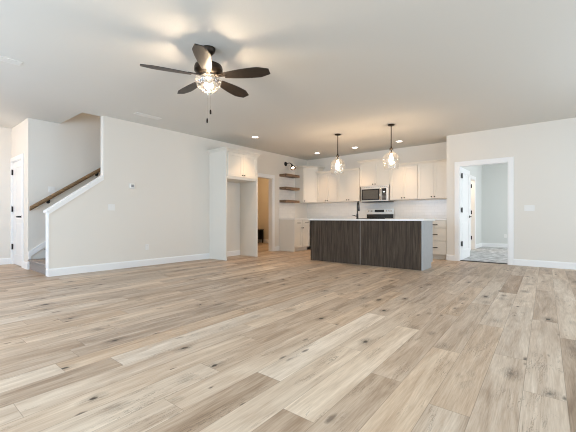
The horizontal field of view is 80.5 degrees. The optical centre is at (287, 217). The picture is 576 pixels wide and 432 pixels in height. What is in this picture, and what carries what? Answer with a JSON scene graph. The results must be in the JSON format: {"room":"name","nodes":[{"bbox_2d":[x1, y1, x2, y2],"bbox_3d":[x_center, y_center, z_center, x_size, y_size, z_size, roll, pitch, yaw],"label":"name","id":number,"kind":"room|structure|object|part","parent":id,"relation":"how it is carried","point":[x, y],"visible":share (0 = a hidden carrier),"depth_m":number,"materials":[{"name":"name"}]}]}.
{"room":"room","nodes":[
{"label":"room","id":0,"kind":"room"},
{"bbox_2d":[0,127,11,257],"bbox_3d":[-6.854,-0.438,5.489,0.120,2.743,3.760,0,0,39],"label":"wall","id":1,"kind":"structure","parent":0,"point":[5,133],"depth_m":6.83,"materials":[{"name":"white paint"}]},
{"bbox_2d":[12,120,25,261],"bbox_3d":[-5.212,-0.438,6.649,1.180,2.743,0.120,0,0,39],"label":"wall","id":2,"kind":"structure","parent":0,"point":[19,131],"depth_m":6.39,"materials":[{"name":"white paint"}]},
{"bbox_2d":[11,160,20,265],"bbox_3d":[-5.286,-0.091,6.625,0.738,2.035,0.106,0,0,39],"label":"door","id":3,"kind":"structure","parent":2,"relation":"in","point":[16,172],"depth_m":6.70,"materials":[{"name":"white paint"}]},
{"bbox_2d":[10,153,23,267],"bbox_3d":[-5.239,-0.134,6.663,0.900,2.135,0.142,0,0,39],"label":"trim","id":4,"kind":"structure","parent":2,"relation":"attached to","point":[21,156],"depth_m":6.37,"materials":[{"name":"white paint"}]},
{"bbox_2d":[26,113,100,261],"bbox_3d":[-3.394,-1.641,7.834,0.120,5.150,4.260,0,0,39],"label":"wall","id":5,"kind":"structure","parent":0,"point":[58,155],"depth_m":6.47,"materials":[{"name":"white paint"}]},
{"bbox_2d":[0,258,27,269],"bbox_3d":[-6.346,0.872,5.070,1.196,0.125,3.760,0,0,39],"label":"baseboard","id":6,"kind":"structure","parent":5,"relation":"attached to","point":[3,261],"depth_m":6.78,"materials":[{"name":"white paint"}]},
{"bbox_2d":[28,241,45,268],"bbox_3d":[-3.545,-0.513,7.542,0.018,2.894,3.613,0,0,39],"label":"trim","id":7,"kind":"structure","parent":5,"relation":"attached to","point":[43,245],"depth_m":6.23,"materials":[{"name":"white paint"}]},
{"bbox_2d":[48,186,54,192],"bbox_3d":[-4.466,-0.533,6.431,0.009,0.114,0.116,0,0,39],"label":"light switch","id":8,"kind":"object","parent":5,"relation":"attached to","point":[50,189],"visible":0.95,"depth_m":6.42,"materials":[{"name":"white plastic"}]},
{"bbox_2d":[29,167,100,210],"bbox_3d":[-3.737,-1.176,7.242,0.100,2.114,2.900,0,0,39],"label":"handrail","id":9,"kind":"object","parent":5,"relation":"attached to","point":[96,172],"visible":0.58,"depth_m":6.50,"materials":[{"name":"brown wood"}]},
{"bbox_2d":[49,116,306,268],"bbox_3d":[-1.600,-0.438,8.141,0.120,2.743,7.025,0,0,39],"label":"wall","id":10,"kind":"structure","parent":0,"point":[167,209],"depth_m":6.67,"materials":[{"name":"white paint"}]},
{"bbox_2d":[46,212,48,268],"bbox_3d":[-3.838,0.356,5.423,0.128,0.905,0.016,0,0,39],"label":"trim","id":11,"kind":"structure","parent":10,"relation":"attached to","point":[47,213],"depth_m":5.39,"materials":[{"name":"white paint"}]},
{"bbox_2d":[43,175,103,213],"bbox_3d":[-3.586,-0.404,5.729,0.164,0.702,0.855,0,0,39],"label":"trim","id":12,"kind":"structure","parent":10,"relation":"attached to","point":[99,179],"depth_m":5.66,"materials":[{"name":"white paint"}]},
{"bbox_2d":[108,204,114,210],"bbox_3d":[-3.175,-0.189,6.126,0.009,0.114,0.116,0,0,39],"label":"light switch","id":13,"kind":"object","parent":10,"relation":"attached to","point":[110,206],"visible":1,"depth_m":6.12,"materials":[{"name":"white plastic"}]},
{"bbox_2d":[46,253,208,276],"bbox_3d":[-2.843,0.872,6.619,0.136,0.125,3.126,0,0,39],"label":"baseboard","id":14,"kind":"structure","parent":10,"relation":"attached to","point":[146,262],"depth_m":6.22,"materials":[{"name":"white paint"}]},
{"bbox_2d":[129,183,134,188],"bbox_3d":[-2.934,-0.600,6.407,0.024,0.100,0.100,0,0,39],"label":"thermostat","id":15,"kind":"object","parent":10,"relation":"attached to","point":[131,185],"visible":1,"depth_m":6.40,"materials":[{"name":"white plastic"}]},
{"bbox_2d":[227,250,239,256],"bbox_3d":[-1.490,0.872,8.167,0.016,0.125,0.905,0,0,39],"label":"baseboard","id":16,"kind":"structure","parent":10,"relation":"attached to","point":[236,252],"depth_m":8.34,"materials":[{"name":"white paint"}]},
{"bbox_2d":[258,173,274,250],"bbox_3d":[-0.741,-0.127,9.173,0.142,2.122,0.994,0,0,39],"label":"trim","id":17,"kind":"structure","parent":10,"relation":"attached to","point":[271,178],"depth_m":9.47,"materials":[{"name":"white paint"}]},
{"bbox_2d":[279,176,294,217],"bbox_3d":[-0.022,-0.578,9.955,0.008,1.196,0.738,0,0,39],"label":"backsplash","id":18,"kind":"structure","parent":10,"relation":"attached to","point":[286,210],"depth_m":9.92,"materials":[{"name":"white tile"}]},
{"bbox_2d":[279,173,299,177],"bbox_3d":[0.049,-1.211,9.837,0.250,0.068,0.620,0,0,39],"label":"floating shelf","id":19,"kind":"object","parent":10,"relation":"attached to","point":[285,174],"visible":1,"depth_m":9.69,"materials":[{"name":"brown wood"}]},
{"bbox_2d":[279,187,299,190],"bbox_3d":[0.049,-0.841,9.837,0.250,0.068,0.620,0,0,39],"label":"floating shelf","id":20,"kind":"object","parent":10,"relation":"attached to","point":[280,188],"visible":1,"depth_m":9.70,"materials":[{"name":"brown wood"}]},
{"bbox_2d":[279,200,299,202],"bbox_3d":[0.049,-0.471,9.837,0.250,0.068,0.620,0,0,39],"label":"floating shelf","id":21,"kind":"object","parent":10,"relation":"attached to","point":[281,201],"visible":1,"depth_m":9.72,"materials":[{"name":"brown wood"}]},
{"bbox_2d":[284,162,295,169],"bbox_3d":[0.068,-1.499,9.799,0.348,0.257,0.159,0,0,39],"label":"wall sconce","id":22,"kind":"object","parent":10,"relation":"attached to","point":[293,167],"visible":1,"depth_m":9.79,"materials":[{"name":"black metal"}]},
{"bbox_2d":[258,178,268,239],"bbox_3d":[-1.380,-0.438,11.059,3.250,2.743,3.520,0,0,39],"label":"wall","id":23,"kind":"structure","parent":0,"point":[263,184],"depth_m":12.81,"materials":[{"name":"beige paint"}]},
{"bbox_2d":[259,239,268,242],"bbox_3d":[-1.009,0.872,11.415,3.130,0.125,2.260,0,0,39],"label":"baseboard","id":24,"kind":"structure","parent":23,"relation":"attached to","point":[260,240],"depth_m":12.75,"materials":[{"name":"white paint"}]},
{"bbox_2d":[0,242,575,431],"bbox_3d":[-0.404,0.934,5.094,12.300,0.001,11.550,0,0,39],"label":"floor","id":25,"kind":"structure","parent":0,"point":[271,341],"depth_m":2.45,"materials":[{"name":"brown wood"}]},
{"bbox_2d":[28,248,45,274],"bbox_3d":[-3.181,-0.249,7.141,1.050,2.366,3.490,0,0,39],"label":"staircase","id":26,"kind":"structure","parent":25,"relation":"on","point":[38,265],"depth_m":5.85,"materials":[{"name":"grey carpet"}]},
{"bbox_2d":[207,147,261,260],"bbox_3d":[-1.237,-0.301,7.959,0.662,2.470,1.095,0,0,39],"label":"tall cabinet","id":27,"kind":"object","parent":25,"relation":"on","point":[226,164],"visible":0.99,"depth_m":7.74,"materials":[{"name":"beige paint"}]},
{"bbox_3d":[-1.569,-0.261,7.617,0.585,2.390,0.035,0,0,39],"label":"panel","id":28,"kind":"part","parent":27,"relation":"part of","materials":[{"name":"beige paint"}]},
{"bbox_3d":[-1.237,-1.496,7.959,0.662,0.080,1.095,0,0,39],"label":"crown moulding","id":29,"kind":"part","parent":27,"relation":"part of","materials":[{"name":"beige paint"}]},
{"bbox_3d":[-1.178,-1.183,7.615,0.020,0.525,0.450,0,0,39],"label":"door","id":30,"kind":"part","parent":27,"relation":"part of","materials":[{"name":"beige paint"}]},
{"bbox_3d":[-0.965,-0.261,8.350,0.585,2.390,0.035,0,0,39],"label":"panel","id":31,"kind":"part","parent":27,"relation":"part of","materials":[{"name":"beige paint"}]},
{"bbox_3d":[-0.889,-1.183,7.966,0.020,0.525,0.450,0,0,39],"label":"door","id":32,"kind":"part","parent":27,"relation":"part of","materials":[{"name":"beige paint"}]},
{"bbox_2d":[258,229,263,242],"bbox_3d":[-1.188,0.681,12.715,0.480,0.505,0.320,0,0,39],"label":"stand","id":33,"kind":"object","parent":25,"relation":"on","point":[260,231],"visible":0.31,"depth_m":12.66,"materials":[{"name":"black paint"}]},
{"bbox_2d":[279,220,301,251],"bbox_3d":[0.091,0.492,9.632,0.591,0.883,0.352,0,0,39],"label":"base cabinet","id":34,"kind":"object","parent":25,"relation":"on","point":[290,231],"visible":1,"depth_m":9.49,"materials":[{"name":"beige paint"}]},
{"bbox_3d":[-0.030,0.492,9.515,0.553,0.883,0.018,0,0,39],"label":"panel","id":35,"kind":"part","parent":34,"relation":"part of","materials":[{"name":"beige paint"}]},
{"bbox_3d":[0.288,0.143,9.482,0.020,0.162,0.325,0,0,39],"label":"drawer","id":36,"kind":"part","parent":34,"relation":"part of","materials":[{"name":"beige paint"}]},
{"bbox_3d":[0.288,0.527,9.482,0.020,0.583,0.325,0,0,39],"label":"door","id":37,"kind":"part","parent":34,"relation":"part of","materials":[{"name":"beige paint"}]},
{"bbox_2d":[279,218,355,219],"bbox_3d":[0.974,0.035,9.536,2.078,0.030,1.357,0,0,39],"label":"countertop","id":38,"kind":"structure","parent":34,"relation":"on","point":[279,218],"depth_m":9.52,"materials":[{"name":"white stone"}]},
{"bbox_2d":[300,220,309,250],"bbox_3d":[0.319,0.492,9.909,0.591,0.883,0.361,0,0,39],"label":"base cabinet","id":39,"kind":"object","parent":25,"relation":"on","point":[305,223],"visible":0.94,"depth_m":9.76,"materials":[{"name":"beige paint"}]},
{"bbox_3d":[0.510,0.143,9.752,0.020,0.162,0.353,0,0,39],"label":"drawer","id":40,"kind":"part","parent":39,"relation":"part of","materials":[{"name":"beige paint"}]},
{"bbox_3d":[0.510,0.527,9.752,0.020,0.583,0.353,0,0,39],"label":"door","id":41,"kind":"part","parent":39,"relation":"part of","materials":[{"name":"beige paint"}]},
{"bbox_2d":[308,219,434,270],"bbox_3d":[1.623,0.479,7.003,2.493,0.909,0.655,0,0,39],"label":"kitchen island","id":42,"kind":"object","parent":25,"relation":"on","point":[391,243],"visible":1,"depth_m":6.55,"materials":[{"name":"brown wood"}]},
{"bbox_3d":[0.972,0.495,7.166,1.202,0.878,0.018,0,0,39],"label":"panel","id":43,"kind":"part","parent":42,"relation":"part of","materials":[{"name":"brown wood"}]},
{"bbox_2d":[308,219,434,220],"bbox_3d":[1.623,0.040,7.003,2.493,0.030,0.655,0,0,39],"label":"island countertop","id":44,"kind":"structure","parent":42,"relation":"on","point":[308,219],"depth_m":6.47,"materials":[{"name":"white stone"}]},
{"bbox_2d":[353,201,359,218],"bbox_3d":[1.471,-0.167,7.223,0.116,0.384,0.260,0,0,39],"label":"faucet","id":45,"kind":"object","parent":44,"relation":"on","point":[358,206],"visible":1,"depth_m":7.16,"materials":[{"name":"black metal"}]},
{"bbox_3d":[1.906,0.495,6.396,1.186,0.878,0.018,0,0,39],"label":"panel","id":46,"kind":"part","parent":42,"relation":"part of","materials":[{"name":"brown wood"}]},
{"bbox_3d":[2.550,0.495,6.227,0.020,0.878,0.575,0,0,39],"label":"panel","id":47,"kind":"part","parent":42,"relation":"part of","materials":[{"name":"grey wood"}]},
{"bbox_2d":[359,208,393,218],"bbox_3d":[2.270,0.332,8.870,0.762,1.165,0.705,0,0,39],"label":"range","id":48,"kind":"object","parent":25,"relation":"on","point":[377,213],"visible":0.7,"depth_m":9.04,"materials":[{"name":"silver metal"}]},
{"bbox_2d":[359,218,393,218],"bbox_3d":[2.287,0.022,8.891,0.762,0.014,0.645,0,0,39],"label":"glass cooktop","id":49,"kind":"object","parent":48,"relation":"in","point":[359,218],"depth_m":8.62,"materials":[{"name":"black glass"}]},
{"bbox_3d":[2.455,-0.042,9.095,0.754,0.108,0.006,0,0,39],"label":"panel","id":50,"kind":"part","parent":48,"relation":"part of","materials":[{"name":"black glass"}]},
{"bbox_2d":[433,220,446,258],"bbox_3d":[3.443,0.492,7.950,0.645,0.883,0.658,0,0,39],"label":"base cabinet","id":51,"kind":"object","parent":25,"relation":"on","point":[439,226],"visible":0.44,"depth_m":7.61,"materials":[{"name":"beige paint"}]},
{"bbox_3d":[3.265,0.143,7.733,0.637,0.162,0.020,0,0,39],"label":"drawer","id":52,"kind":"part","parent":51,"relation":"part of","materials":[{"name":"beige paint"}]},
{"bbox_3d":[3.265,0.375,7.733,0.637,0.278,0.020,0,0,39],"label":"drawer","id":53,"kind":"part","parent":51,"relation":"part of","materials":[{"name":"beige paint"}]},
{"bbox_3d":[3.265,0.672,7.733,0.637,0.293,0.020,0,0,39],"label":"drawer","id":54,"kind":"part","parent":51,"relation":"part of","materials":[{"name":"beige paint"}]},
{"bbox_2d":[0,0,575,159],"bbox_3d":[0.591,-1.869,6.366,12.420,0.120,14.820,0,0,39],"label":"ceiling","id":55,"kind":"structure","parent":0,"point":[434,70],"depth_m":4.04,"materials":[{"name":"white paint"}]},
{"bbox_2d":[0,56,22,65],"bbox_3d":[-3.282,-1.805,3.817,0.140,0.008,0.460,0,0,39],"label":"ceiling vent","id":56,"kind":"object","parent":55,"relation":"in","point":[4,59],"visible":1,"depth_m":3.92,"materials":[{"name":"metal"}]},
{"bbox_2d":[134,112,161,119],"bbox_3d":[-2.489,-1.805,6.039,0.140,0.008,0.460,0,0,39],"label":"ceiling vent","id":57,"kind":"object","parent":55,"relation":"in","point":[136,113],"visible":1,"depth_m":6.02,"materials":[{"name":"metal"}]},
{"bbox_2d":[140,44,269,122],"bbox_3d":[-0.857,-1.411,3.669,1.284,0.794,1.291,0,0,39],"label":"ceiling fan","id":58,"kind":"object","parent":55,"relation":"hanging from","point":[209,70],"visible":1,"depth_m":3.56,"materials":[{"name":"brown wood"}]},
{"bbox_3d":[-1.235,-1.507,3.457,0.497,0.006,0.164,0,12,-25],"label":"blade","id":59,"kind":"part","parent":58,"relation":"part of","materials":[{"name":"brown wood"}]},
{"bbox_3d":[-1.136,-1.507,3.945,0.164,0.006,0.497,-16,11,-41],"label":"blade","id":60,"kind":"part","parent":58,"relation":"part of","materials":[{"name":"brown wood"}]},
{"bbox_3d":[-0.801,-1.507,3.212,0.164,0.006,0.497,12,-1,-6],"label":"blade","id":61,"kind":"part","parent":58,"relation":"part of","materials":[{"name":"brown wood"}]},
{"bbox_3d":[-0.715,-1.514,3.607,0.155,0.030,0.060,0,-12,11],"label":"blade arm","id":62,"kind":"part","parent":58,"relation":"part of","materials":[{"name":"brown metal"}]},
{"bbox_3d":[-0.641,-1.507,4.001,0.164,0.006,0.497,-14,-7,29],"label":"blade","id":63,"kind":"part","parent":58,"relation":"part of","materials":[{"name":"brown wood"}]},
{"bbox_3d":[-0.435,-1.507,3.548,0.497,0.006,0.164,0,-12,11],"label":"blade","id":64,"kind":"part","parent":58,"relation":"part of","materials":[{"name":"brown wood"}]},
{"bbox_2d":[331,134,344,173],"bbox_3d":[1.077,-1.379,7.365,0.300,0.859,0.300,0,0,39],"label":"pendant light","id":65,"kind":"object","parent":55,"relation":"hanging from","point":[337,135],"visible":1,"depth_m":7.35,"materials":[{"name":"brown metal"}]},
{"bbox_2d":[383,124,398,167],"bbox_3d":[2.004,-1.379,6.602,0.300,0.859,0.300,0,0,39],"label":"pendant light","id":66,"kind":"object","parent":55,"relation":"hanging from","point":[390,125],"visible":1,"depth_m":6.59,"materials":[{"name":"brown metal"}]},
{"bbox_2d":[307,142,446,247],"bbox_3d":[2.293,-0.438,9.408,4.280,2.743,0.120,0,0,39],"label":"wall","id":67,"kind":"structure","parent":0,"point":[437,150],"depth_m":8.93,"materials":[{"name":"white paint"}]},
{"bbox_2d":[295,166,324,202],"bbox_3d":[0.647,-0.994,10.248,0.669,1.085,0.674,0,0,39],"label":"upper cabinet","id":68,"kind":"object","parent":67,"relation":"attached to","point":[307,182],"visible":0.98,"depth_m":10.07,"materials":[{"name":"beige paint"}]},
{"bbox_3d":[0.663,-0.954,10.064,0.411,0.993,0.020,0,0,-6],"label":"door","id":69,"kind":"part","parent":68,"relation":"part of","materials":[{"name":"beige paint"}]},
{"bbox_3d":[0.647,-1.496,10.248,0.669,0.080,0.674,0,0,39],"label":"crown moulding","id":70,"kind":"part","parent":68,"relation":"part of","materials":[{"name":"beige paint"}]},
{"bbox_2d":[316,170,336,202],"bbox_3d":[1.213,-0.901,9.951,0.697,0.900,0.410,0,0,39],"label":"upper cabinet","id":71,"kind":"object","parent":67,"relation":"attached to","point":[326,181],"visible":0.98,"depth_m":9.84,"materials":[{"name":"beige paint"}]},
{"bbox_3d":[0.992,-0.861,9.955,0.342,0.808,0.020,0,0,39],"label":"door","id":72,"kind":"part","parent":71,"relation":"part of","materials":[{"name":"beige paint"}]},
{"bbox_3d":[1.213,-1.311,9.951,0.697,0.080,0.410,0,0,39],"label":"crown moulding","id":73,"kind":"part","parent":71,"relation":"part of","materials":[{"name":"beige paint"}]},
{"bbox_3d":[1.258,-0.861,9.735,0.342,0.808,0.020,0,0,39],"label":"door","id":74,"kind":"part","parent":71,"relation":"part of","materials":[{"name":"beige paint"}]},
{"bbox_2d":[336,167,360,201],"bbox_3d":[1.753,-0.901,9.507,0.700,0.900,0.410,0,0,39],"label":"upper cabinet","id":75,"kind":"object","parent":67,"relation":"attached to","point":[348,180],"visible":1,"depth_m":9.38,"materials":[{"name":"beige paint"}]},
{"bbox_3d":[1.531,-0.861,9.510,0.343,0.808,0.020,0,0,39],"label":"door","id":76,"kind":"part","parent":75,"relation":"part of","materials":[{"name":"beige paint"}]},
{"bbox_3d":[1.753,-1.311,9.507,0.700,0.080,0.410,0,0,39],"label":"crown moulding","id":77,"kind":"part","parent":75,"relation":"part of","materials":[{"name":"beige paint"}]},
{"bbox_3d":[1.799,-0.861,9.290,0.343,0.808,0.020,0,0,39],"label":"door","id":78,"kind":"part","parent":75,"relation":"part of","materials":[{"name":"beige paint"}]},
{"bbox_2d":[307,199,446,218],"bbox_3d":[2.253,-0.215,9.357,4.273,0.470,0.008,0,0,39],"label":"backsplash","id":79,"kind":"structure","parent":67,"relation":"attached to","point":[430,208],"depth_m":8.96,"materials":[{"name":"white tile"}]},
{"bbox_2d":[357,157,396,186],"bbox_3d":[2.351,-1.185,9.014,0.958,0.702,0.410,0,0,39],"label":"upper cabinet","id":80,"kind":"object","parent":67,"relation":"attached to","point":[373,172],"visible":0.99,"depth_m":8.88,"materials":[{"name":"beige paint"}]},
{"bbox_3d":[2.101,-1.145,9.041,0.417,0.610,0.020,0,0,39],"label":"door","id":81,"kind":"part","parent":80,"relation":"part of","materials":[{"name":"beige paint"}]},
{"bbox_3d":[2.351,-1.496,9.014,0.958,0.080,0.410,0,0,39],"label":"crown moulding","id":82,"kind":"part","parent":80,"relation":"part of","materials":[{"name":"beige paint"}]},
{"bbox_3d":[2.426,-1.145,8.774,0.417,0.610,0.020,0,0,39],"label":"door","id":83,"kind":"part","parent":80,"relation":"part of","materials":[{"name":"beige paint"}]},
{"bbox_2d":[361,185,394,202],"bbox_3d":[2.349,-0.620,8.961,0.760,0.420,0.459,0,0,39],"label":"microwave","id":84,"kind":"object","parent":67,"relation":"attached to","point":[369,194],"visible":0.99,"depth_m":8.80,"materials":[{"name":"silver metal"}]},
{"bbox_3d":[2.153,-0.606,8.890,0.503,0.289,0.002,0,0,39],"label":"door glass","id":85,"kind":"part","parent":84,"relation":"part of","materials":[{"name":"black glass"}]},
{"bbox_3d":[2.173,-0.607,8.890,0.571,0.346,0.022,0,0,39],"label":"door","id":86,"kind":"part","parent":84,"relation":"part of","materials":[{"name":"silver metal"}]},
{"bbox_3d":[2.443,-0.606,8.654,0.120,0.299,0.002,0,0,39],"label":"control panel","id":87,"kind":"part","parent":84,"relation":"part of","materials":[{"name":"black glass"}]},
{"bbox_3d":[2.465,-0.607,8.650,0.178,0.346,0.020,0,0,39],"label":"control frame","id":88,"kind":"part","parent":84,"relation":"part of","materials":[{"name":"silver metal"}]},
{"bbox_2d":[389,161,420,200],"bbox_3d":[2.945,-0.901,8.525,0.688,0.900,0.410,0,0,39],"label":"upper cabinet","id":89,"kind":"object","parent":67,"relation":"attached to","point":[403,179],"visible":1,"depth_m":8.39,"materials":[{"name":"beige paint"}]},
{"bbox_3d":[2.725,-0.861,8.527,0.337,0.808,0.020,0,0,39],"label":"door","id":90,"kind":"part","parent":89,"relation":"part of","materials":[{"name":"beige paint"}]},
{"bbox_3d":[2.945,-1.311,8.525,0.688,0.080,0.410,0,0,39],"label":"crown moulding","id":91,"kind":"part","parent":89,"relation":"part of","materials":[{"name":"beige paint"}]},
{"bbox_3d":[2.989,-0.861,8.310,0.337,0.808,0.020,0,0,39],"label":"door","id":92,"kind":"part","parent":89,"relation":"part of","materials":[{"name":"beige paint"}]},
{"bbox_2d":[417,158,446,199],"bbox_3d":[3.493,-0.901,8.074,0.729,0.900,0.410,0,0,39],"label":"upper cabinet","id":93,"kind":"object","parent":67,"relation":"attached to","point":[432,174],"visible":0.84,"depth_m":7.97,"materials":[{"name":"beige paint"}]},
{"bbox_3d":[3.265,-0.861,8.082,0.358,0.808,0.020,0,0,39],"label":"door","id":94,"kind":"part","parent":93,"relation":"part of","materials":[{"name":"beige paint"}]},
{"bbox_3d":[3.493,-1.311,8.074,0.729,0.080,0.410,0,0,39],"label":"crown moulding","id":95,"kind":"part","parent":93,"relation":"part of","materials":[{"name":"beige paint"}]},
{"bbox_3d":[3.544,-0.861,7.853,0.358,0.808,0.020,0,0,39],"label":"door","id":96,"kind":"part","parent":93,"relation":"part of","materials":[{"name":"beige paint"}]},
{"bbox_2d":[443,246,507,262],"bbox_3d":[6.730,0.956,7.921,4.880,0.056,4.615,0,0,39],"label":"floor","id":97,"kind":"structure","parent":0,"point":[485,254],"depth_m":8.59,"materials":[{"name":"grey tile"}]},
{"bbox_2d":[460,260,507,263],"bbox_3d":[4.089,0.926,7.116,0.903,0.016,0.055,0,0,39],"label":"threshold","id":98,"kind":"structure","parent":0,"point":[460,260],"depth_m":7.08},
{"bbox_2d":[462,163,507,243],"bbox_3d":[6.544,-0.438,8.057,4.420,2.743,4.480,0,0,39],"label":"wall","id":99,"kind":"structure","parent":0,"point":[491,180],"depth_m":10.76,"materials":[{"name":"white paint"}]},
{"bbox_2d":[470,175,475,249],"bbox_3d":[5.367,-0.144,9.999,0.142,2.157,0.774,0,0,39],"label":"door","id":100,"kind":"structure","parent":99,"relation":"attached to","point":[472,178],"depth_m":10.20,"materials":[{"name":"white paint"}]},
{"bbox_2d":[476,243,507,247],"bbox_3d":[6.506,0.872,8.011,4.180,0.125,4.360,0,0,39],"label":"baseboard","id":101,"kind":"structure","parent":99,"relation":"attached to","point":[479,244],"depth_m":10.76,"materials":[{"name":"white paint"}]},
{"bbox_2d":[447,117,575,262],"bbox_3d":[5.552,-0.438,6.310,4.690,2.743,0.760,0,0,39],"label":"wall","id":102,"kind":"structure","parent":0,"point":[544,153],"depth_m":6.48,"materials":[{"name":"white paint"}]},
{"bbox_2d":[461,167,471,259],"bbox_3d":[4.036,-0.092,7.758,0.145,2.025,0.893,0,0,39],"label":"door","id":103,"kind":"structure","parent":102,"relation":"in","point":[465,174],"depth_m":7.75,"materials":[{"name":"white paint"}]},
{"bbox_2d":[454,157,513,264],"bbox_3d":[4.077,-0.137,7.101,1.077,2.142,0.142,0,0,39],"label":"trim","id":104,"kind":"structure","parent":102,"relation":"attached to","point":[510,160],"depth_m":7.07,"materials":[{"name":"white paint"}]},
{"bbox_2d":[446,254,575,269],"bbox_3d":[5.259,0.872,6.048,4.570,0.125,0.016,0,0,39],"label":"baseboard","id":105,"kind":"structure","parent":102,"relation":"attached to","point":[520,262],"depth_m":6.42,"materials":[{"name":"white paint"}]},
{"bbox_2d":[524,205,534,210],"bbox_3d":[4.651,-0.188,6.553,0.162,0.114,0.009,0,0,39],"label":"light switch","id":106,"kind":"object","parent":102,"relation":"attached to","point":[526,207],"visible":1,"depth_m":6.55,"materials":[{"name":"white plastic"}]}
]}

